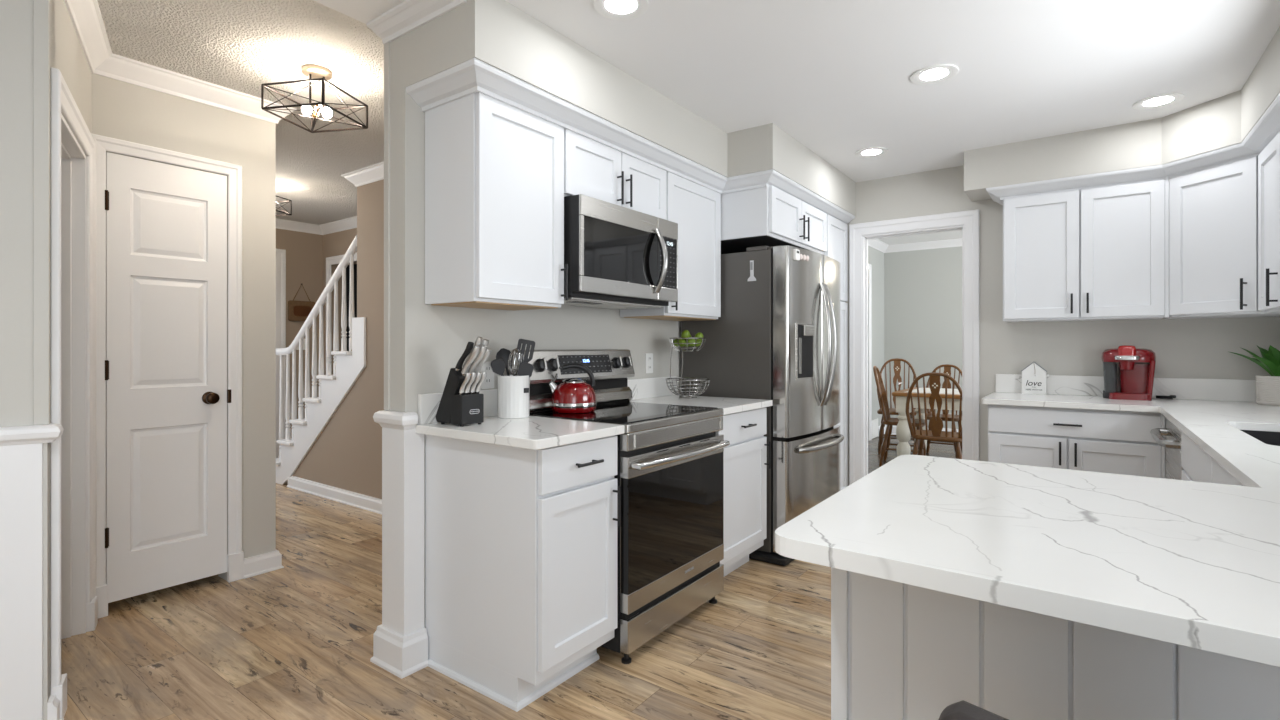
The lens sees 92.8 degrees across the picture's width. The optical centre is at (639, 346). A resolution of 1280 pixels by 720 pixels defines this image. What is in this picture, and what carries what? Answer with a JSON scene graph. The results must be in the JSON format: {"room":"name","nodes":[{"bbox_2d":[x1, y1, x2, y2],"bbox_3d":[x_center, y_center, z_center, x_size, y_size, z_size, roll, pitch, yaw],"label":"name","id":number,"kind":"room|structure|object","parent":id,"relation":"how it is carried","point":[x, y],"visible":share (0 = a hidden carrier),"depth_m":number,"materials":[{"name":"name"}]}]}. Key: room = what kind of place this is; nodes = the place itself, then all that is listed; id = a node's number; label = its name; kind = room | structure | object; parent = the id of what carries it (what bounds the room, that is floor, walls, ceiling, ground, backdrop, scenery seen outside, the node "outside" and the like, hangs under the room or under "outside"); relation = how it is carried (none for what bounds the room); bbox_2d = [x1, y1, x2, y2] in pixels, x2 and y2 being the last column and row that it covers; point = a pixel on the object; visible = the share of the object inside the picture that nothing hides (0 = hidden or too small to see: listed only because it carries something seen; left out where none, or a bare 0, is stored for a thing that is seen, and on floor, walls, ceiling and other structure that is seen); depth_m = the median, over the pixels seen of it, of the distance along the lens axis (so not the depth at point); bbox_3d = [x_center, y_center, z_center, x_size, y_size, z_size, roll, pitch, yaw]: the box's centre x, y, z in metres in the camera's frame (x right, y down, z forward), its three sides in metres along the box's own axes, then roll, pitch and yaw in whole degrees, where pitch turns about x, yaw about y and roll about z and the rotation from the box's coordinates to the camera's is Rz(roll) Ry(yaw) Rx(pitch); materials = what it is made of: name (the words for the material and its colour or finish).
{"room":"kitchen","nodes":[
{"label":"kitchen","id":0,"kind":"room"},
{"bbox_2d":[0,0,54,719],"bbox_3d":[-2.627,-0.050,1.435,1.800,2.530,0.130,0,0,-36],"label":"wall","id":1,"kind":"structure","parent":0,"point":[16,16],"depth_m":1.88,"materials":[{"name":"paint"}]},
{"bbox_2d":[0,443,42,719],"bbox_3d":[-2.590,0.750,1.376,1.790,0.930,0.010,0,0,-36],"label":"trim","id":2,"kind":"structure","parent":1,"relation":"attached to","point":[21,466],"depth_m":1.87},
{"bbox_2d":[0,423,63,445],"bbox_3d":[-2.574,0.272,1.391,1.834,0.057,0.064,0,0,-36],"label":"trim","id":3,"kind":"structure","parent":1,"relation":"attached to","point":[30,434],"depth_m":1.87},
{"bbox_2d":[33,0,49,424],"bbox_3d":[-1.874,-0.536,1.909,0.023,1.558,0.040,0,0,36],"label":"trim","id":4,"kind":"structure","parent":1,"relation":"attached to","point":[41,8],"depth_m":1.90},
{"bbox_2d":[48,0,90,698],"bbox_3d":[-2.228,-0.050,2.312,0.120,2.530,1.055,0,0,-36],"label":"wall","id":5,"kind":"structure","parent":0,"point":[69,56],"depth_m":2.25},
{"bbox_2d":[47,695,63,719],"bbox_3d":[-1.869,1.167,1.949,0.030,0.097,0.065,0,0,-36],"label":"baseboard","id":6,"kind":"structure","parent":5,"relation":"attached to","point":[53,705],"depth_m":1.93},
{"bbox_2d":[61,113,85,638],"bbox_3d":[-2.203,0.200,2.275,0.125,2.030,0.715,0,0,-36],"label":"trim","id":7,"kind":"structure","parent":5,"relation":"attached to","point":[73,158],"depth_m":2.56,"materials":[{"name":"wood"}]},
{"bbox_2d":[51,68,97,718],"bbox_3d":[-2.141,0.158,2.320,0.028,2.115,0.883,0,0,-36],"label":"trim","id":8,"kind":"structure","parent":5,"relation":"attached to","point":[62,100],"depth_m":1.97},
{"bbox_2d":[64,0,295,123],"bbox_3d":[-2.162,-1.271,2.836,0.600,0.088,1.881,0,0,-4],"label":"trim","id":9,"kind":"structure","parent":5,"relation":"attached to","point":[86,17],"depth_m":2.85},
{"bbox_2d":[91,73,275,580],"bbox_3d":[-2.880,-0.050,3.499,1.600,2.530,0.788,0,0,36],"label":"wall","id":10,"kind":"structure","parent":0,"point":[121,110],"depth_m":3.25,"materials":[{"name":"paint"}]},
{"bbox_2d":[91,133,243,618],"bbox_3d":[-2.271,0.132,2.953,0.028,2.167,0.620,0,0,36],"label":"trim","id":11,"kind":"structure","parent":10,"relation":"attached to","point":[235,556],"depth_m":3.08,"materials":[{"name":"wood"}]},
{"bbox_2d":[105,152,230,602],"bbox_3d":[-2.269,0.140,2.954,0.097,2.051,0.508,0,0,36],"label":"door","id":12,"kind":"structure","parent":10,"relation":"in","point":[168,395],"depth_m":2.95,"materials":[{"name":"white wood"}]},
{"bbox_2d":[244,550,283,578],"bbox_3d":[-2.272,1.167,3.459,0.630,0.097,0.196,0,0,36],"label":"baseboard","id":13,"kind":"structure","parent":10,"relation":"attached to","point":[270,561],"depth_m":3.27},
{"bbox_2d":[97,0,383,224],"bbox_3d":[-4.193,-1.360,4.179,7.298,0.090,6.800,0,0,36],"label":"ceiling","id":14,"kind":"structure","parent":0,"point":[242,46],"depth_m":2.80,"materials":[{"name":"paint"}]},
{"bbox_2d":[276,196,291,215],"bbox_3d":[-3.009,-1.198,4.899,0.260,0.234,0.260,0,0,11],"label":"ceiling lamp","id":15,"kind":"object","parent":14,"relation":"attached to","point":[286,200],"visible":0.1,"depth_m":4.98,"materials":[{"name":"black metal"}]},
{"bbox_2d":[261,64,367,132],"bbox_3d":[-1.537,-1.199,2.898,0.322,0.232,0.322,0,0,11],"label":"ceiling lamp","id":16,"kind":"object","parent":14,"relation":"attached to","point":[317,73],"visible":1,"depth_m":2.87,"materials":[{"name":"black metal"}]},
{"bbox_2d":[276,228,322,437],"bbox_3d":[-4.421,-0.050,5.492,0.120,2.530,3.250,0,0,36],"label":"wall","id":17,"kind":"structure","parent":0,"point":[304,251],"depth_m":6.50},
{"bbox_2d":[276,249,285,457],"bbox_3d":[-4.034,0.100,5.902,0.022,2.230,1.130,0,0,36],"label":"trim","id":18,"kind":"structure","parent":17,"relation":"attached to","point":[280,253],"depth_m":6.31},
{"bbox_2d":[288,284,314,320],"bbox_3d":[-3.601,-0.475,6.486,0.022,0.402,0.275,0,0,36],"label":"sign","id":19,"kind":"object","parent":17,"relation":"attached to","point":[297,310],"visible":0.79,"depth_m":6.46,"materials":[{"name":"brown wood"}]},
{"bbox_2d":[293,179,383,498],"bbox_3d":[-1.662,-0.050,4.361,3.450,2.530,0.100,0,0,36],"label":"wall","id":20,"kind":"structure","parent":0,"point":[347,454],"depth_m":4.60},
{"bbox_2d":[287,476,381,514],"bbox_3d":[-1.684,1.167,4.296,3.410,0.097,0.030,0,0,36],"label":"baseboard","id":21,"kind":"structure","parent":20,"relation":"attached to","point":[365,502],"depth_m":4.80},
{"bbox_2d":[341,161,383,186],"bbox_3d":[-1.258,-1.271,4.022,2.398,0.088,0.190,0,0,36],"label":"trim","id":22,"kind":"structure","parent":20,"relation":"attached to","point":[372,173],"depth_m":4.51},
{"bbox_2d":[323,228,356,374],"bbox_3d":[-1.607,-0.050,5.386,4.550,2.530,0.120,0,0,36],"label":"wall","id":23,"kind":"structure","parent":0,"point":[337,243],"depth_m":6.58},
{"bbox_2d":[276,216,356,234],"bbox_3d":[-2.579,-1.271,4.139,4.450,0.088,3.040,0,0,36],"label":"trim","id":24,"kind":"structure","parent":23,"relation":"attached to","point":[349,223],"depth_m":6.42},
{"bbox_2d":[326,252,356,362],"bbox_3d":[-3.005,0.122,6.319,0.980,2.185,0.022,0,0,36],"label":"trim","id":25,"kind":"structure","parent":23,"relation":"attached to","point":[332,260],"depth_m":6.56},
{"bbox_2d":[346,264,356,350],"bbox_3d":[-2.220,-0.050,6.242,2.950,2.530,0.540,0,0,36],"label":"wall","id":26,"kind":"structure","parent":0,"point":[355,265],"depth_m":7.07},
{"bbox_2d":[61,436,955,719],"bbox_3d":[-0.191,1.265,4.908,12.900,0.100,12.300,0,0,36],"label":"floor","id":27,"kind":"structure","parent":0,"point":[294,641],"depth_m":2.40,"materials":[{"name":"brown wood"}]},
{"bbox_2d":[276,235,365,484],"bbox_3d":[-2.487,0.174,5.397,1.625,2.082,0.890,0,0,36],"label":"staircase","id":28,"kind":"structure","parent":27,"relation":"on","point":[348,366],"depth_m":5.03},
{"bbox_2d":[425,434,620,711],"bbox_3d":[-0.444,0.771,2.317,0.661,0.888,0.427,0,0,36],"label":"base cabinet","id":29,"kind":"object","parent":27,"relation":"on","point":[521,543],"visible":0.81,"depth_m":2.14,"materials":[{"name":"white wood"}]},
{"bbox_2d":[415,389,624,449],"bbox_3d":[-0.457,0.254,2.306,0.655,0.147,0.460,0,0,36],"label":"countertop","id":30,"kind":"structure","parent":29,"relation":"on","point":[534,433],"depth_m":2.23,"materials":[{"name":"white stone"}]},
{"bbox_2d":[436,368,483,426],"bbox_3d":[-0.693,0.187,2.337,0.165,0.216,0.103,0,0,36],"label":"knife block","id":31,"kind":"object","parent":30,"relation":"on","point":[454,408],"visible":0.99,"depth_m":2.29,"materials":[{"name":"black wood"}]},
{"bbox_2d":[455,342,473,371],"bbox_3d":[-0.656,0.036,2.272,0.085,0.112,0.027,0,0,29],"label":"knife","id":32,"kind":"object","parent":31,"relation":"in","point":[469,347],"visible":1,"depth_m":2.27,"materials":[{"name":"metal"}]},
{"bbox_2d":[459,373,470,394],"bbox_3d":[-0.651,0.138,2.262,0.054,0.087,0.021,0,0,31],"label":"knife","id":33,"kind":"object","parent":31,"relation":"on","point":[468,375],"visible":0.99,"depth_m":2.26,"materials":[{"name":"metal"}]},
{"bbox_2d":[461,346,479,375],"bbox_3d":[-0.632,0.053,2.269,0.086,0.114,0.028,0,0,29],"label":"knife","id":34,"kind":"object","parent":31,"relation":"in","point":[476,349],"visible":0.95,"depth_m":2.26,"materials":[{"name":"metal"}]},
{"bbox_2d":[465,372,475,394],"bbox_3d":[-0.636,0.138,2.282,0.054,0.087,0.021,0,0,31],"label":"knife","id":35,"kind":"object","parent":31,"relation":"on","point":[473,375],"visible":1,"depth_m":2.28,"materials":[{"name":"metal"}]},
{"bbox_2d":[470,372,481,393],"bbox_3d":[-0.621,0.138,2.303,0.054,0.087,0.021,0,0,31],"label":"knife","id":36,"kind":"object","parent":31,"relation":"on","point":[479,374],"visible":1,"depth_m":2.30,"materials":[{"name":"metal"}]},
{"bbox_2d":[468,346,486,373],"bbox_3d":[-0.613,0.053,2.294,0.086,0.114,0.028,0,0,29],"label":"knife","id":37,"kind":"object","parent":31,"relation":"in","point":[483,349],"visible":0.84,"depth_m":2.28,"materials":[{"name":"metal"}]},
{"bbox_2d":[475,372,486,393],"bbox_3d":[-0.607,0.138,2.323,0.054,0.087,0.021,0,0,31],"label":"knife","id":38,"kind":"object","parent":31,"relation":"on","point":[484,374],"visible":1,"depth_m":2.32,"materials":[{"name":"metal"}]},
{"bbox_2d":[475,348,490,374],"bbox_3d":[-0.600,0.057,2.317,0.081,0.106,0.028,0,0,29],"label":"knife","id":39,"kind":"object","parent":31,"relation":"in","point":[488,352],"visible":0.77,"depth_m":2.31,"materials":[{"name":"metal"}]},
{"bbox_2d":[497,375,529,418],"bbox_3d":[-0.528,0.207,2.556,0.141,0.176,0.134,0,0,36],"label":"utensil crock","id":40,"kind":"object","parent":30,"relation":"on","point":[513,391],"visible":0.93,"depth_m":2.50,"materials":[{"name":"white ceramic"}]},
{"bbox_2d":[491,358,505,375],"bbox_3d":[-0.558,0.166,2.525,0.123,0.239,0.034,0,0,-25],"label":"tool","id":41,"kind":"object","parent":40,"relation":"in","point":[498,366],"visible":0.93,"depth_m":2.50,"materials":[{"name":"plastic"}]},
{"bbox_2d":[496,348,512,375],"bbox_3d":[-0.559,0.144,2.568,0.094,0.279,0.026,0,0,0],"label":"serving spoon","id":42,"kind":"object","parent":40,"relation":"in","point":[503,353],"visible":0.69,"depth_m":2.57,"materials":[{"name":"plastic"}]},
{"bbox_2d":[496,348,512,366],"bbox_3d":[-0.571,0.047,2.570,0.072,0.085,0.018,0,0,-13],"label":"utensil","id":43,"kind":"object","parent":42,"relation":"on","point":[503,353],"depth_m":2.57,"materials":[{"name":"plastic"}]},
{"bbox_2d":[508,348,521,375],"bbox_3d":[-0.523,0.144,2.554,0.059,0.280,0.059,0,0,36],"label":"whisk","id":44,"kind":"object","parent":40,"relation":"in","point":[515,349],"visible":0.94,"depth_m":2.54,"materials":[{"name":"metal"}]},
{"bbox_2d":[516,339,534,363],"bbox_3d":[-0.492,0.124,2.571,0.098,0.319,0.012,0,0,-15],"label":"slotted turner","id":45,"kind":"object","parent":40,"relation":"in","point":[523,342],"visible":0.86,"depth_m":2.57,"materials":[{"name":"plastic"}]},
{"bbox_2d":[517,362,533,376],"bbox_3d":[-0.495,0.173,2.545,0.099,0.222,0.017,0,0,-3],"label":"spatula","id":46,"kind":"object","parent":40,"relation":"in","point":[525,368],"visible":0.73,"depth_m":2.54,"materials":[{"name":"plastic"}]},
{"bbox_2d":[513,349,729,663],"bbox_3d":[-0.052,0.614,2.772,0.705,1.203,0.758,0,0,36],"label":"range","id":47,"kind":"object","parent":27,"relation":"on","point":[670,545],"visible":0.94,"depth_m":2.58,"materials":[{"name":"metal"}]},
{"bbox_2d":[548,363,596,412],"bbox_3d":[-0.297,0.181,2.737,0.203,0.216,0.203,0,0,36],"label":"kettle","id":48,"kind":"object","parent":47,"relation":"on","point":[573,395],"visible":1,"depth_m":2.67,"materials":[{"name":"red metal"}]},
{"bbox_2d":[529,402,723,432],"bbox_3d":[-0.062,0.308,2.779,0.600,0.037,0.758,0,0,36],"label":"cooktop","id":49,"kind":"object","parent":47,"relation":"in","point":[637,417],"depth_m":2.65,"materials":[{"name":"glass"}]},
{"bbox_2d":[716,407,770,576],"bbox_3d":[0.304,0.771,3.341,0.661,0.888,0.566,0,0,36],"label":"base cabinet","id":50,"kind":"object","parent":27,"relation":"on","point":[745,463],"visible":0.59,"depth_m":3.19,"materials":[{"name":"white wood"}]},
{"bbox_2d":[628,376,772,414],"bbox_3d":[0.304,0.254,3.347,0.655,0.147,0.576,0,0,36],"label":"countertop","id":51,"kind":"structure","parent":50,"relation":"on","point":[644,390],"depth_m":3.41,"materials":[{"name":"white stone"}]},
{"bbox_2d":[665,338,709,398],"bbox_3d":[0.276,0.121,3.533,0.258,0.348,0.258,0,0,36],"label":"fruit basket","id":52,"kind":"object","parent":51,"relation":"on","point":[672,343],"visible":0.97,"depth_m":3.49,"materials":[{"name":"metal"}]},
{"bbox_2d":[669,338,705,350],"bbox_3d":[0.276,-0.014,3.533,0.212,0.078,0.212,0,0,36],"label":"bowl","id":53,"kind":"object","parent":52,"relation":"on","point":[672,344],"depth_m":3.47,"materials":[{"name":"metal"}]},
{"bbox_2d":[665,378,709,395],"bbox_3d":[0.276,0.231,3.533,0.258,0.094,0.258,0,0,36],"label":"bowl","id":54,"kind":"object","parent":52,"relation":"on","point":[670,379],"depth_m":3.49,"materials":[{"name":"metal"}]},
{"bbox_2d":[681,245,843,565],"bbox_3d":[0.841,0.317,3.915,0.817,1.797,0.962,0,0,36],"label":"refrigerator","id":55,"kind":"object","parent":27,"relation":"on","point":[775,337],"visible":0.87,"depth_m":3.54,"materials":[{"name":"metal"}]},
{"bbox_2d":[824,214,847,490],"bbox_3d":[1.186,0.135,4.548,0.659,2.160,0.444,0,0,36],"label":"pantry cabinet","id":56,"kind":"object","parent":27,"relation":"on","point":[837,230],"visible":0.09,"depth_m":4.48,"materials":[{"name":"white wood"}]},
{"bbox_2d":[877,358,916,453],"bbox_3d":[2.991,0.677,7.064,0.458,1.082,0.521,0,0,21],"label":"dining chair","id":57,"kind":"object","parent":27,"relation":"on","point":[897,366],"visible":0.56,"depth_m":7.22,"materials":[{"name":"brown wood"}]},
{"bbox_2d":[873,366,925,466],"bbox_3d":[2.677,0.707,6.285,0.501,1.021,0.440,0,0,28],"label":"dining chair","id":58,"kind":"object","parent":27,"relation":"on","point":[888,421],"visible":0.77,"depth_m":6.24,"materials":[{"name":"brown wood"}]},
{"bbox_2d":[892,387,959,456],"bbox_3d":[3.547,0.826,5.675,2.070,0.779,0.950,0,0,36],"label":"dining table","id":59,"kind":"object","parent":27,"relation":"on","point":[903,434],"visible":0.26,"depth_m":5.87,"materials":[{"name":"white wood"}]},
{"bbox_2d":[905,372,961,458],"bbox_3d":[2.599,0.715,5.298,0.484,1.006,0.521,0,0,33],"label":"dining chair","id":60,"kind":"object","parent":27,"relation":"on","point":[936,433],"visible":0.65,"depth_m":5.15,"materials":[{"name":"brown wood"}]},
{"bbox_2d":[926,364,961,458],"bbox_3d":[3.347,0.707,6.729,0.440,1.021,0.501,0,0,38],"label":"dining chair","id":61,"kind":"object","parent":27,"relation":"on","point":[947,367],"visible":0.3,"depth_m":6.85,"materials":[{"name":"brown wood"}]},
{"bbox_2d":[938,700,1008,719],"bbox_3d":[0.538,0.769,0.581,0.420,0.894,0.447,0,0,36],"label":"bar stool","id":62,"kind":"object","parent":27,"relation":"on","point":[961,710],"visible":1,"depth_m":0.56,"materials":[{"name":"leather"}]},
{"bbox_2d":[831,567,1279,719],"bbox_3d":[1.079,0.776,1.005,1.304,0.878,0.694,0,0,36],"label":"base cabinet","id":63,"kind":"object","parent":27,"relation":"on","point":[900,651],"visible":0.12,"depth_m":0.95,"materials":[{"name":"white wood"}]},
{"bbox_2d":[988,404,1164,478],"bbox_3d":[2.471,0.770,3.492,0.774,0.890,0.656,0,0,36],"label":"base cabinet","id":64,"kind":"object","parent":27,"relation":"on","point":[1093,440],"visible":0.38,"depth_m":3.23,"materials":[{"name":"white wood"}]},
{"bbox_2d":[1150,418,1183,479],"bbox_3d":[2.643,0.731,2.614,0.678,0.808,0.596,0,0,36],"label":"dishwasher","id":65,"kind":"object","parent":27,"relation":"on","point":[1172,442],"visible":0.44,"depth_m":2.72,"materials":[{"name":"metal"}]},
{"bbox_2d":[1181,431,1243,485],"bbox_3d":[2.026,0.770,1.719,0.669,0.890,1.566,0,0,36],"label":"base cabinet","id":66,"kind":"object","parent":27,"relation":"on","point":[1198,466],"visible":0.02,"depth_m":2.12,"materials":[{"name":"white wood"}]},
{"bbox_2d":[775,374,1279,666],"bbox_3d":[1.808,0.251,2.068,1.435,0.148,3.742,0,0,36],"label":"countertop","id":67,"kind":"structure","parent":66,"relation":"on","point":[1193,564],"depth_m":0.98,"materials":[{"name":"white stone"}]},
{"bbox_2d":[1021,362,1049,394],"bbox_3d":[2.470,0.193,3.806,0.151,0.205,0.038,0,0,36],"label":"sign","id":68,"kind":"object","parent":67,"relation":"on","point":[1033,375],"visible":1,"depth_m":3.80,"materials":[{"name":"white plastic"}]},
{"bbox_2d":[1101,345,1155,400],"bbox_3d":[2.791,0.142,3.484,0.242,0.305,0.256,0,0,36],"label":"coffee maker","id":69,"kind":"object","parent":67,"relation":"on","point":[1136,380],"visible":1,"depth_m":3.42,"materials":[{"name":"red plastic"}]},
{"bbox_2d":[1108,391,1151,400],"bbox_3d":[2.781,0.276,3.461,0.190,0.038,0.170,0,0,36],"label":"drip tray","id":70,"kind":"object","parent":69,"relation":"on","point":[1121,395],"depth_m":3.40,"materials":[{"name":"red plastic"}]},
{"bbox_2d":[1230,345,1279,405],"bbox_3d":[3.258,0.141,3.097,0.354,0.309,0.353,0,0,3],"label":"potted plant","id":71,"kind":"object","parent":67,"relation":"on","point":[1267,386],"visible":1,"depth_m":3.08,"materials":[{"name":"green plant"}]},
{"bbox_2d":[1241,430,1279,445],"bbox_3d":[2.267,0.435,1.997,0.455,0.220,0.780,0,0,36],"label":"sink","id":72,"kind":"object","parent":67,"relation":"in","point":[1267,437],"visible":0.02,"depth_m":2.35,"materials":[{"name":"black stone"}]},
{"bbox_2d":[387,35,680,626],"bbox_3d":[0.035,-0.005,3.650,0.130,2.440,3.285,0,0,36],"label":"wall","id":73,"kind":"structure","parent":0,"point":[427,341],"depth_m":2.35,"materials":[{"name":"paint"}]},
{"bbox_2d":[384,42,389,410],"bbox_3d":[-0.976,-0.465,2.357,0.036,1.420,0.016,0,0,36],"label":"trim","id":74,"kind":"structure","parent":73,"relation":"attached to","point":[386,45],"depth_m":2.34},
{"bbox_2d":[373,410,417,429],"bbox_3d":[-0.877,0.278,2.401,0.198,0.065,0.259,0,0,36],"label":"trim","id":75,"kind":"structure","parent":73,"relation":"attached to","point":[387,419],"depth_m":2.29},
{"bbox_2d":[370,624,427,678],"bbox_3d":[-0.865,1.146,2.418,0.210,0.138,0.315,0,0,36],"label":"baseboard","id":76,"kind":"structure","parent":73,"relation":"attached to","point":[402,656],"depth_m":2.29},
{"bbox_2d":[382,423,423,635],"bbox_3d":[-0.620,0.752,2.753,0.150,0.925,1.085,0,0,36],"label":"trim","id":77,"kind":"structure","parent":73,"relation":"attached to","point":[402,450],"depth_m":2.31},
{"bbox_2d":[418,389,497,424],"bbox_3d":[-0.709,0.237,2.499,0.020,0.115,0.445,0,0,36],"label":"backsplash","id":78,"kind":"structure","parent":73,"relation":"attached to","point":[428,404],"depth_m":2.36,"materials":[{"name":"white stone"}]},
{"bbox_2d":[481,361,493,388],"bbox_3d":[-0.649,0.120,2.595,0.008,0.116,0.072,0,0,36],"label":"wall outlet","id":79,"kind":"object","parent":73,"relation":"attached to","point":[488,383],"visible":0.64,"depth_m":2.59,"materials":[{"name":"white plastic"}]},
{"bbox_2d":[425,92,567,310],"bbox_3d":[-0.556,-0.553,2.428,0.349,0.784,0.451,0,0,36],"label":"upper cabinet","id":80,"kind":"object","parent":73,"relation":"attached to","point":[494,169],"visible":0.82,"depth_m":2.29,"materials":[{"name":"white wood"}]},
{"bbox_2d":[564,128,666,219],"bbox_3d":[-0.197,-0.789,2.919,0.349,0.312,0.762,0,0,36],"label":"upper cabinet","id":81,"kind":"object","parent":73,"relation":"attached to","point":[593,169],"visible":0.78,"depth_m":2.79,"materials":[{"name":"white wood"}]},
{"bbox_2d":[561,194,677,309],"bbox_3d":[-0.156,-0.414,2.885,0.464,0.432,0.738,0,0,36],"label":"microwave","id":82,"kind":"object","parent":81,"relation":"attached to","point":[616,256],"visible":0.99,"depth_m":2.71,"materials":[{"name":"metal"}]},
{"bbox_2d":[645,353,652,372],"bbox_3d":[0.054,0.095,3.558,0.008,0.116,0.072,0,0,36],"label":"wall outlet","id":83,"kind":"object","parent":73,"relation":"attached to","point":[648,356],"visible":1,"depth_m":3.55,"materials":[{"name":"white plastic"}]},
{"bbox_2d":[628,376,675,399],"bbox_3d":[0.052,0.237,3.541,0.020,0.115,0.561,0,0,36],"label":"backsplash","id":84,"kind":"structure","parent":73,"relation":"attached to","point":[641,388],"depth_m":3.54,"materials":[{"name":"white stone"}]},
{"bbox_2d":[620,171,720,320],"bbox_3d":[0.201,-0.553,3.463,0.349,0.784,0.581,0,0,36],"label":"upper cabinet","id":85,"kind":"object","parent":73,"relation":"attached to","point":[696,208],"visible":0.62,"depth_m":3.38,"materials":[{"name":"white wood"}]},
{"bbox_2d":[721,185,826,254],"bbox_3d":[0.775,-0.788,3.986,0.659,0.314,0.934,0,0,36],"label":"upper cabinet","id":86,"kind":"object","parent":73,"relation":"attached to","point":[764,216],"visible":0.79,"depth_m":3.60,"materials":[{"name":"white wood"}]},
{"bbox_2d":[314,0,1279,181],"bbox_3d":[0.239,-1.315,1.219,3.352,0.180,7.090,0,0,36],"label":"ceiling","id":87,"kind":"structure","parent":0,"point":[834,76],"depth_m":2.60,"materials":[{"name":"paint"}]},
{"bbox_2d":[594,0,647,19],"bbox_3d":[-0.068,-1.221,2.175,0.196,0.008,0.196,0,0,36],"label":"recessed light","id":88,"kind":"object","parent":87,"relation":"in","point":[611,9],"visible":1,"depth_m":2.20,"materials":[{"name":"white plastic"}]},
{"bbox_2d":[855,147,887,157],"bbox_3d":[1.454,-1.221,3.826,0.196,0.008,0.196,0,0,36],"label":"recessed light","id":89,"kind":"object","parent":87,"relation":"in","point":[869,152],"visible":1,"depth_m":3.82,"materials":[{"name":"white plastic"}]},
{"bbox_2d":[910,64,958,84],"bbox_3d":[1.320,-1.221,2.733,0.196,0.008,0.196,0,0,36],"label":"recessed light","id":90,"kind":"object","parent":87,"relation":"in","point":[933,74],"visible":1,"depth_m":2.73,"materials":[{"name":"white plastic"}]},
{"bbox_2d":[1133,93,1183,109],"bbox_3d":[2.579,-1.221,3.032,0.196,0.008,0.196,0,0,36],"label":"recessed light","id":91,"kind":"object","parent":87,"relation":"in","point":[1161,100],"visible":1,"depth_m":3.03,"materials":[{"name":"white plastic"}]},
{"bbox_2d":[405,0,1279,215],"bbox_3d":[1.307,-1.100,2.720,3.020,0.250,3.285,0,0,36],"label":"soffit","id":92,"kind":"structure","parent":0,"point":[496,33],"depth_m":3.00,"materials":[{"name":"paint"}]},
{"bbox_2d":[367,0,465,43],"bbox_3d":[-0.813,-1.199,2.189,0.495,0.052,0.075,0,0,36],"label":"trim","id":93,"kind":"structure","parent":92,"relation":"attached to","point":[409,15],"depth_m":2.21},
{"bbox_2d":[406,58,854,223],"bbox_3d":[0.437,-0.941,3.334,3.343,0.068,0.405,0,0,-45],"label":"trim","id":94,"kind":"structure","parent":92,"relation":"attached to","point":[471,76],"depth_m":2.54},
{"bbox_2d":[986,93,1279,204],"bbox_3d":[2.569,-0.941,3.168,0.628,0.068,1.741,0,0,-12],"label":"trim","id":95,"kind":"structure","parent":92,"relation":"attached to","point":[1267,127],"depth_m":3.27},
{"bbox_2d":[868,246,883,440],"bbox_3d":[2.030,-0.095,7.032,0.480,2.620,4.290,0,0,36],"label":"wall","id":96,"kind":"structure","parent":0,"point":[875,257],"depth_m":8.25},
{"bbox_2d":[868,263,871,440],"bbox_3d":[2.773,0.069,7.622,0.022,2.292,0.824,0,0,36],"label":"trim","id":97,"kind":"structure","parent":96,"relation":"attached to","point":[869,265],"depth_m":7.90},
{"bbox_2d":[872,418,877,438],"bbox_3d":[3.122,1.085,8.101,0.018,0.240,0.335,0,0,36],"label":"air vent","id":98,"kind":"object","parent":96,"relation":"in","point":[875,421],"visible":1,"depth_m":8.09,"materials":[{"name":"white plastic"}]},
{"bbox_2d":[878,230,961,244],"bbox_3d":[4.328,-1.455,5.922,6.800,0.100,5.330,0,0,36],"label":"ceiling","id":99,"kind":"structure","parent":0,"point":[953,234],"depth_m":7.89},
{"bbox_2d":[884,246,961,428],"bbox_3d":[5.694,-0.095,6.936,5.790,2.620,0.120,0,0,36],"label":"wall","id":100,"kind":"structure","parent":0,"point":[923,288],"depth_m":8.23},
{"bbox_2d":[868,238,961,252],"bbox_3d":[4.440,-1.360,5.202,5.570,0.090,4.160,0,0,36],"label":"trim","id":101,"kind":"structure","parent":100,"relation":"attached to","point":[877,244],"depth_m":8.16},
{"bbox_2d":[846,166,1279,485],"bbox_3d":[2.360,-0.095,4.059,3.140,2.620,0.120,0,0,36],"label":"wall","id":102,"kind":"structure","parent":0,"point":[1199,348],"depth_m":3.86,"materials":[{"name":"paint"}]},
{"bbox_2d":[849,209,978,484],"bbox_3d":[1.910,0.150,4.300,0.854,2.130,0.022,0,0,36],"label":"trim","id":103,"kind":"structure","parent":102,"relation":"attached to","point":[969,219],"depth_m":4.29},
{"bbox_2d":[1003,176,1168,321],"bbox_3d":[2.608,-0.552,3.606,0.776,0.785,0.311,0,0,36],"label":"upper cabinet","id":104,"kind":"object","parent":102,"relation":"attached to","point":[1095,254],"visible":0.93,"depth_m":3.49,"materials":[{"name":"white wood"}]},
{"bbox_2d":[996,374,1255,401],"bbox_3d":[1.821,0.236,2.080,1.429,0.118,3.707,0,0,36],"label":"backsplash","id":105,"kind":"structure","parent":102,"relation":"attached to","point":[1183,388],"depth_m":3.48,"materials":[{"name":"white stone"}]},
{"bbox_2d":[1164,157,1279,318],"bbox_3d":[3.086,-0.552,3.102,0.590,0.785,0.561,0,0,36],"label":"upper cabinet","id":106,"kind":"object","parent":102,"relation":"attached to","point":[1213,212],"visible":0.83,"depth_m":3.07,"materials":[{"name":"white wood"}]},
{"bbox_3d":[2.095,-0.005,1.138,0.120,2.440,4.910,0,0,36],"label":"wall","id":107,"kind":"structure","parent":0,"visible":0},
{"bbox_2d":[1258,132,1279,312],"bbox_3d":[2.806,-0.552,2.500,0.331,0.785,0.748,0,0,36],"label":"upper cabinet","id":108,"kind":"object","parent":107,"relation":"attached to","point":[1269,158],"visible":0.92,"depth_m":2.73,"materials":[{"name":"white wood"}]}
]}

